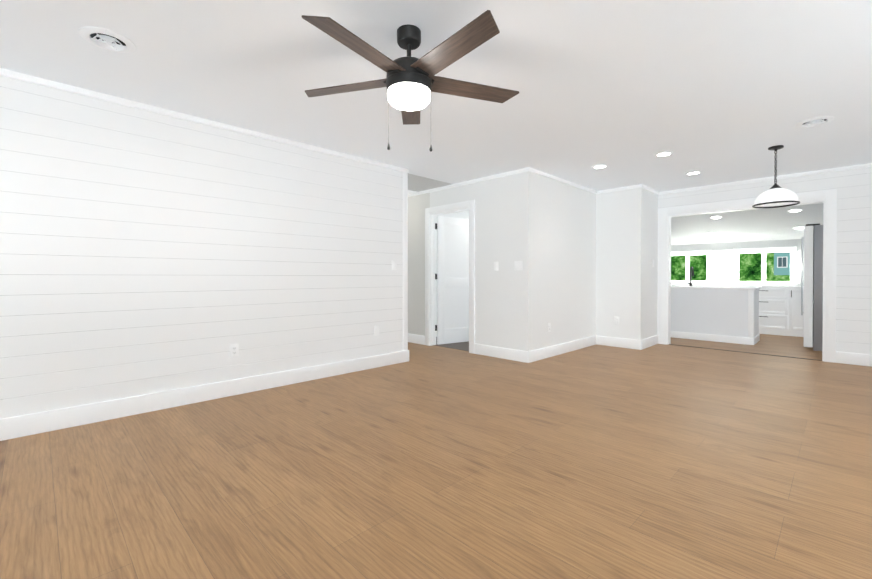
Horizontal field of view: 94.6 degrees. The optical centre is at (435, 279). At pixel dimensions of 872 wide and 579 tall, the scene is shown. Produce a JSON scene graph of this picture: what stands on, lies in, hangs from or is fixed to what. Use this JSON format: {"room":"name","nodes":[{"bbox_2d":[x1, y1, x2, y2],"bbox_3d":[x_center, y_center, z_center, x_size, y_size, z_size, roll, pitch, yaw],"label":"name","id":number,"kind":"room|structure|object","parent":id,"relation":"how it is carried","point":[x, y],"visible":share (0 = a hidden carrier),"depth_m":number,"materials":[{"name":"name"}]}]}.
{"room":"empty living room","nodes":[
{"label":"empty living room","id":0,"kind":"room"},
{"bbox_2d":[0,334,871,578],"bbox_3d":[0.882,1.073,4.806,12.700,0.100,8.100,0,1,-45],"label":"floor","id":1,"kind":"structure","parent":0,"point":[663,461],"depth_m":2.13,"materials":[{"name":"brown wood"}]},
{"bbox_2d":[0,350,408,440],"bbox_3d":[-2.277,0.965,3.135,5.464,0.140,0.016,0,1,-45],"label":"baseboard","id":2,"kind":"structure","parent":1,"relation":"on","point":[33,423],"depth_m":3.26,"materials":[{"name":"white paint"}]},
{"bbox_2d":[671,289,759,344],"bbox_3d":[4.245,0.574,7.381,0.634,0.860,2.584,0,1,-45],"label":"kitchen island","id":3,"kind":"object","parent":1,"relation":"on","point":[728,314],"depth_m":6.61,"materials":[{"name":"white paint"}]},
{"bbox_2d":[671,285,761,288],"bbox_3d":[4.255,0.124,7.374,0.685,0.040,2.604,0,1,-45],"label":"island countertop","id":4,"kind":"structure","parent":3,"relation":"on","point":[672,286],"depth_m":6.68,"materials":[{"name":"white stone"}]},
{"bbox_2d":[686,267,693,285],"bbox_3d":[4.458,-0.065,7.065,0.182,0.340,0.106,0,1,-45],"label":"faucet","id":5,"kind":"object","parent":4,"relation":"on","point":[691,273],"visible":1,"depth_m":7.00,"materials":[{"name":"black"}]},
{"bbox_2d":[669,344,821,360],"bbox_3d":[4.271,1.014,5.705,0.035,0.006,1.775,0,1,-45],"label":"threshold","id":6,"kind":"object","parent":1,"relation":"on","point":[748,352],"visible":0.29,"depth_m":5.61,"materials":[{"name":"brown wood"}]},
{"bbox_2d":[759,288,794,335],"bbox_3d":[6.241,0.573,7.635,0.595,0.860,0.830,0,1,-45],"label":"base cabinet","id":7,"kind":"object","parent":1,"relation":"on","point":[779,309],"depth_m":7.29,"materials":[{"name":"white paint"}]},
{"bbox_2d":[671,284,803,287],"bbox_3d":[5.969,0.121,7.883,0.625,0.040,4.860,0,1,-45],"label":"countertop","id":8,"kind":"structure","parent":7,"relation":"on","point":[763,286],"depth_m":7.47,"materials":[{"name":"white stone"}]},
{"bbox_2d":[795,288,803,336],"bbox_3d":[6.671,0.576,7.202,0.595,0.860,0.510,0,1,-45],"label":"base cabinet","id":9,"kind":"object","parent":1,"relation":"on","point":[799,319],"depth_m":7.09,"materials":[{"name":"white paint"}]},
{"bbox_2d":[801,223,822,350],"bbox_3d":[5.910,0.104,5.861,0.792,1.822,0.915,0,1,-45],"label":"fridge","id":10,"kind":"object","parent":1,"relation":"on","point":[813,285],"visible":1,"depth_m":5.79,"materials":[{"name":"grey metal"}]},
{"bbox_2d":[836,351,871,366],"bbox_3d":[5.319,0.955,4.585,0.019,0.140,1.090,0,1,-45],"label":"baseboard","id":11,"kind":"structure","parent":1,"relation":"on","point":[841,357],"depth_m":4.85,"materials":[{"name":"white paint"}]},
{"bbox_2d":[0,0,871,191],"bbox_3d":[-0.263,-1.417,3.650,9.470,0.104,8.100,0,1,-45],"label":"ceiling","id":12,"kind":"structure","parent":0,"point":[712,91],"depth_m":2.69,"materials":[{"name":"white paint"}]},
{"bbox_2d":[79,26,135,52],"bbox_3d":[-1.855,-1.347,2.279,0.250,0.024,0.250,0,1,-45],"label":"ceiling vent","id":13,"kind":"object","parent":12,"relation":"in","point":[106,39],"visible":1,"depth_m":2.25,"materials":[{"name":"white plastic"}]},
{"bbox_2d":[0,68,408,172],"bbox_3d":[-2.278,-1.342,3.108,5.448,0.045,0.028,0,1,-45],"label":"crown molding","id":14,"kind":"structure","parent":12,"relation":"attached to","point":[70,88],"depth_m":3.24,"materials":[{"name":"white paint"}]},
{"bbox_2d":[302,10,518,151],"bbox_3d":[-0.159,-1.031,2.162,1.246,0.653,1.260,0,1,-45],"label":"ceiling fan","id":15,"kind":"object","parent":12,"relation":"hanging from","point":[410,83],"visible":1,"depth_m":2.10,"materials":[{"name":"black wood"}]},
{"bbox_2d":[592,164,607,168],"bbox_3d":[1.992,-1.374,4.891,0.180,0.007,0.180,0,1,-45],"label":"recessed light","id":16,"kind":"object","parent":12,"relation":"in","point":[599,166],"visible":0.96,"depth_m":4.88,"materials":[{"name":"white"}]},
{"bbox_2d":[654,151,672,156],"bbox_3d":[2.486,-1.370,4.395,0.180,0.007,0.180,0,1,-45],"label":"recessed light","id":17,"kind":"object","parent":12,"relation":"in","point":[663,154],"visible":0.98,"depth_m":4.40,"materials":[{"name":"white"}]},
{"bbox_2d":[685,171,700,174],"bbox_3d":[3.323,-1.376,5.199,0.180,0.007,0.180,0,1,-45],"label":"recessed light","id":18,"kind":"object","parent":12,"relation":"in","point":[694,173],"visible":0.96,"depth_m":5.20,"materials":[{"name":"white"}]},
{"bbox_2d":[752,145,799,207],"bbox_3d":[3.510,-1.071,4.161,0.381,0.602,0.381,0,1,-45],"label":"pendant light","id":19,"kind":"object","parent":12,"relation":"hanging from","point":[775,195],"visible":1,"depth_m":4.10,"materials":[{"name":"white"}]},
{"bbox_2d":[795,116,834,127],"bbox_3d":[3.267,-1.355,3.476,0.250,0.024,0.250,0,1,-45],"label":"ceiling vent","id":20,"kind":"object","parent":12,"relation":"in","point":[815,121],"visible":1,"depth_m":3.44,"materials":[{"name":"white plastic"}]},
{"bbox_2d":[435,337,468,350],"bbox_3d":[0.986,1.009,6.533,1.877,0.004,2.197,0,1,-45],"label":"floor","id":21,"kind":"structure","parent":0,"point":[464,346],"depth_m":6.19,"materials":[{"name":"grey"}]},
{"bbox_2d":[408,171,533,350],"bbox_3d":[-0.096,-0.188,6.281,0.120,2.400,3.617,0,1,-45],"label":"wall","id":22,"kind":"structure","parent":0,"point":[504,239],"depth_m":5.31,"materials":[{"name":"white paint"}]},
{"bbox_2d":[408,190,417,194],"bbox_3d":[-0.429,-1.373,6.292,0.260,0.030,0.160,0,1,-45],"label":"trim","id":23,"kind":"structure","parent":22,"relation":"attached to","point":[410,192],"depth_m":6.28,"materials":[{"name":"white paint"}]},
{"bbox_2d":[408,333,424,344],"bbox_3d":[-0.791,0.938,6.893,0.016,0.140,1.780,0,1,-45],"label":"baseboard","id":24,"kind":"structure","parent":22,"relation":"attached to","point":[413,338],"depth_m":6.40,"materials":[{"name":"white paint"}]},
{"bbox_2d":[425,200,474,353],"bbox_3d":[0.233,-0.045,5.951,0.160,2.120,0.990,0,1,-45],"label":"door frame","id":25,"kind":"structure","parent":22,"relation":"attached to","point":[431,213],"depth_m":6.18,"materials":[{"name":"white paint"}]},
{"bbox_2d":[437,216,468,344],"bbox_3d":[0.349,0.006,6.461,0.770,1.995,0.125,0,0,-33],"label":"door leaf","id":26,"kind":"structure","parent":22,"relation":"in","point":[452,279],"depth_m":6.40,"materials":[{"name":"white paint"}]},
{"bbox_2d":[408,167,531,196],"bbox_3d":[-0.139,-1.365,6.211,0.028,0.045,3.645,0,1,-45],"label":"crown molding","id":27,"kind":"structure","parent":22,"relation":"attached to","point":[527,169],"depth_m":5.50,"materials":[{"name":"white paint"}]},
{"bbox_2d":[494,262,497,270],"bbox_3d":[0.790,-0.180,5.298,0.009,0.116,0.072,0,1,-45],"label":"switch plate","id":28,"kind":"object","parent":22,"relation":"attached to","point":[495,266],"visible":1,"depth_m":5.30,"materials":[{"name":"white plastic"}]},
{"bbox_2d":[474,344,523,361],"bbox_3d":[0.827,0.950,5.265,0.016,0.140,0.830,0,1,-45],"label":"baseboard","id":29,"kind":"structure","parent":22,"relation":"attached to","point":[499,352],"depth_m":5.25,"materials":[{"name":"white paint"}]},
{"bbox_2d":[514,261,522,269],"bbox_3d":[1.034,-0.179,5.053,0.009,0.116,0.118,0,1,-45],"label":"switch plate","id":30,"kind":"object","parent":22,"relation":"attached to","point":[518,265],"visible":1,"depth_m":5.05,"materials":[{"name":"white plastic"}]},
{"bbox_2d":[533,173,595,349],"bbox_3d":[1.819,-0.184,5.718,1.800,2.400,0.120,0,1,-45],"label":"wall","id":31,"kind":"structure","parent":0,"point":[564,260],"depth_m":5.58,"materials":[{"name":"white paint"}]},
{"bbox_2d":[524,335,595,362],"bbox_3d":[1.823,0.947,5.636,1.953,0.140,0.016,0,1,-45],"label":"baseboard","id":32,"kind":"structure","parent":31,"relation":"attached to","point":[539,354],"depth_m":5.45,"materials":[{"name":"white paint"}]},
{"bbox_2d":[532,168,595,193],"bbox_3d":[1.836,-1.360,5.623,1.930,0.045,0.028,0,1,-45],"label":"crown molding","id":33,"kind":"structure","parent":31,"relation":"attached to","point":[535,171],"depth_m":5.49,"materials":[{"name":"white paint"}]},
{"bbox_2d":[596,188,657,339],"bbox_3d":[3.060,-0.189,6.401,0.890,2.400,0.663,0,1,-45],"label":"wall","id":34,"kind":"structure","parent":0,"point":[626,254],"depth_m":6.08,"materials":[{"name":"white paint"}]},
{"bbox_2d":[614,316,618,323],"bbox_3d":[2.735,0.614,6.096,0.009,0.116,0.072,0,1,-45],"label":"electrical outlet plate","id":35,"kind":"object","parent":34,"relation":"attached to","point":[616,320],"visible":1,"depth_m":6.09,"materials":[{"name":"white plastic"}]},
{"bbox_2d":[596,335,639,349],"bbox_3d":[2.747,0.944,6.081,0.016,0.140,0.600,0,1,-45],"label":"baseboard","id":36,"kind":"structure","parent":34,"relation":"attached to","point":[600,340],"depth_m":6.07,"materials":[{"name":"white paint"}]},
{"bbox_2d":[596,184,639,193],"bbox_3d":[2.742,-1.364,6.060,0.028,0.045,0.600,0,1,-45],"label":"crown molding","id":37,"kind":"structure","parent":34,"relation":"attached to","point":[634,186],"depth_m":6.04,"materials":[{"name":"white paint"}]},
{"bbox_2d":[640,335,657,349],"bbox_3d":[3.244,0.944,6.113,0.766,0.140,0.016,0,1,-45],"label":"baseboard","id":38,"kind":"structure","parent":34,"relation":"attached to","point":[648,342],"depth_m":6.05,"materials":[{"name":"white paint"}]},
{"bbox_2d":[640,184,659,194],"bbox_3d":[3.240,-1.364,6.084,0.768,0.045,0.028,0,1,-45],"label":"crown molding","id":39,"kind":"structure","parent":34,"relation":"attached to","point":[641,185],"depth_m":6.04,"materials":[{"name":"white paint"}]},
{"bbox_2d":[671,239,803,284],"bbox_3d":[6.195,-0.202,8.190,0.120,2.400,5.020,0,1,-45],"label":"wall","id":40,"kind":"structure","parent":0,"point":[752,244],"depth_m":8.10,"materials":[{"name":"grey paint"}]},
{"bbox_2d":[671,246,797,284],"bbox_3d":[5.987,-0.273,8.356,0.120,0.720,2.270,0,1,-45],"label":"window","id":41,"kind":"structure","parent":40,"relation":"in","point":[793,263],"depth_m":8.26,"materials":[{"name":"white paint"}]},
{"bbox_2d":[671,203,822,244],"bbox_3d":[5.167,-1.079,7.076,3.200,0.690,5.300,0,1,-45],"label":"ceiling","id":42,"kind":"structure","parent":0,"point":[767,224],"depth_m":7.22,"materials":[{"name":"grey paint"}]},
{"bbox_2d":[710,216,721,218],"bbox_3d":[4.848,-1.080,6.971,0.177,0.038,0.180,0,1,-45],"label":"recessed light","id":43,"kind":"object","parent":42,"relation":"in","point":[715,217],"visible":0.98,"depth_m":6.96,"materials":[{"name":"white plastic"}]},
{"bbox_2d":[787,209,801,212],"bbox_3d":[5.567,-1.075,6.248,0.177,0.038,0.180,0,1,-45],"label":"recessed light","id":44,"kind":"object","parent":42,"relation":"in","point":[794,210],"visible":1,"depth_m":6.25,"materials":[{"name":"white plastic"}]},
{"bbox_2d":[793,226,803,229],"bbox_3d":[6.276,-0.896,6.954,0.177,0.038,0.180,0,1,-45],"label":"recessed light","id":45,"kind":"object","parent":42,"relation":"in","point":[799,228],"visible":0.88,"depth_m":6.95,"materials":[{"name":"white plastic"}]},
{"bbox_3d":[4.672,-0.181,5.336,0.104,2.400,3.120,0,1,-45],"label":"wall","id":46,"kind":"structure","parent":0,"visible":0},
{"bbox_2d":[657,189,836,362],"bbox_3d":[4.270,-0.053,5.719,0.144,2.140,2.008,0,1,-45],"label":"door frame","id":47,"kind":"structure","parent":46,"relation":"attached to","point":[827,199],"depth_m":5.55,"materials":[{"name":"white paint"}]},
{"bbox_2d":[658,167,871,354],"bbox_3d":[4.630,-0.180,5.294,0.016,2.400,3.120,0,1,-45],"label":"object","id":48,"kind":"structure","parent":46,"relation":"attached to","point":[853,187],"depth_m":4.90,"materials":[{"name":"white paint"}]},
{"bbox_2d":[660,163,871,194],"bbox_3d":[4.614,-1.358,5.270,0.028,0.045,3.120,0,1,-45],"label":"crown molding","id":49,"kind":"structure","parent":46,"relation":"attached to","point":[869,164],"depth_m":5.37,"materials":[{"name":"white paint"}]},
{"bbox_3d":[-2.342,-0.165,3.168,5.430,2.400,0.104,0,1,-45],"label":"wall","id":50,"kind":"structure","parent":0,"visible":0},
{"bbox_2d":[0,76,402,418],"bbox_3d":[-2.321,-0.165,3.105,5.370,2.400,0.016,0,1,-45],"label":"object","id":51,"kind":"structure","parent":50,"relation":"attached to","point":[143,252],"depth_m":3.26,"materials":[{"name":"white paint"}]},
{"bbox_2d":[230,344,238,356],"bbox_3d":[-1.806,0.632,3.606,0.072,0.116,0.009,0,1,-45],"label":"electrical outlet plate","id":52,"kind":"object","parent":51,"relation":"attached to","point":[234,350],"visible":1,"depth_m":3.60,"materials":[{"name":"white plastic"}]},
{"bbox_2d":[374,325,378,335],"bbox_3d":[-0.693,0.594,4.713,0.072,0.116,0.006,0,1,-45],"label":"electrical outlet plate","id":53,"kind":"object","parent":51,"relation":"attached to","point":[376,330],"visible":1,"depth_m":4.71,"materials":[{"name":"white plastic"}]},
{"bbox_2d":[392,260,396,269],"bbox_3d":[-0.508,-0.177,4.890,0.072,0.116,0.009,0,1,-45],"label":"switch plate","id":54,"kind":"object","parent":51,"relation":"attached to","point":[394,265],"visible":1,"depth_m":4.89,"materials":[{"name":"white plastic"}]},
{"bbox_2d":[403,172,407,350],"bbox_3d":[-0.425,-0.179,5.061,0.078,2.400,0.124,0,1,-45],"label":"trim","id":55,"kind":"structure","parent":50,"relation":"attached to","point":[405,261],"depth_m":5.02,"materials":[{"name":"white paint"}]},
{"label":"outside","id":56,"kind":"structure","parent":0,"visible":0},
{"bbox_2d":[671,253,789,280],"bbox_3d":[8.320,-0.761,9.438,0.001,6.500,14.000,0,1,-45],"label":"foliage","id":57,"kind":"object","parent":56,"point":[750,266],"depth_m":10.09,"materials":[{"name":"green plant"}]},
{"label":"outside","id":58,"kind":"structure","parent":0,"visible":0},
{"bbox_2d":[774,252,789,274],"bbox_3d":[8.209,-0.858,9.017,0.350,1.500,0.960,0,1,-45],"label":"house","id":59,"kind":"structure","parent":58,"point":[781,263],"depth_m":9.15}
]}

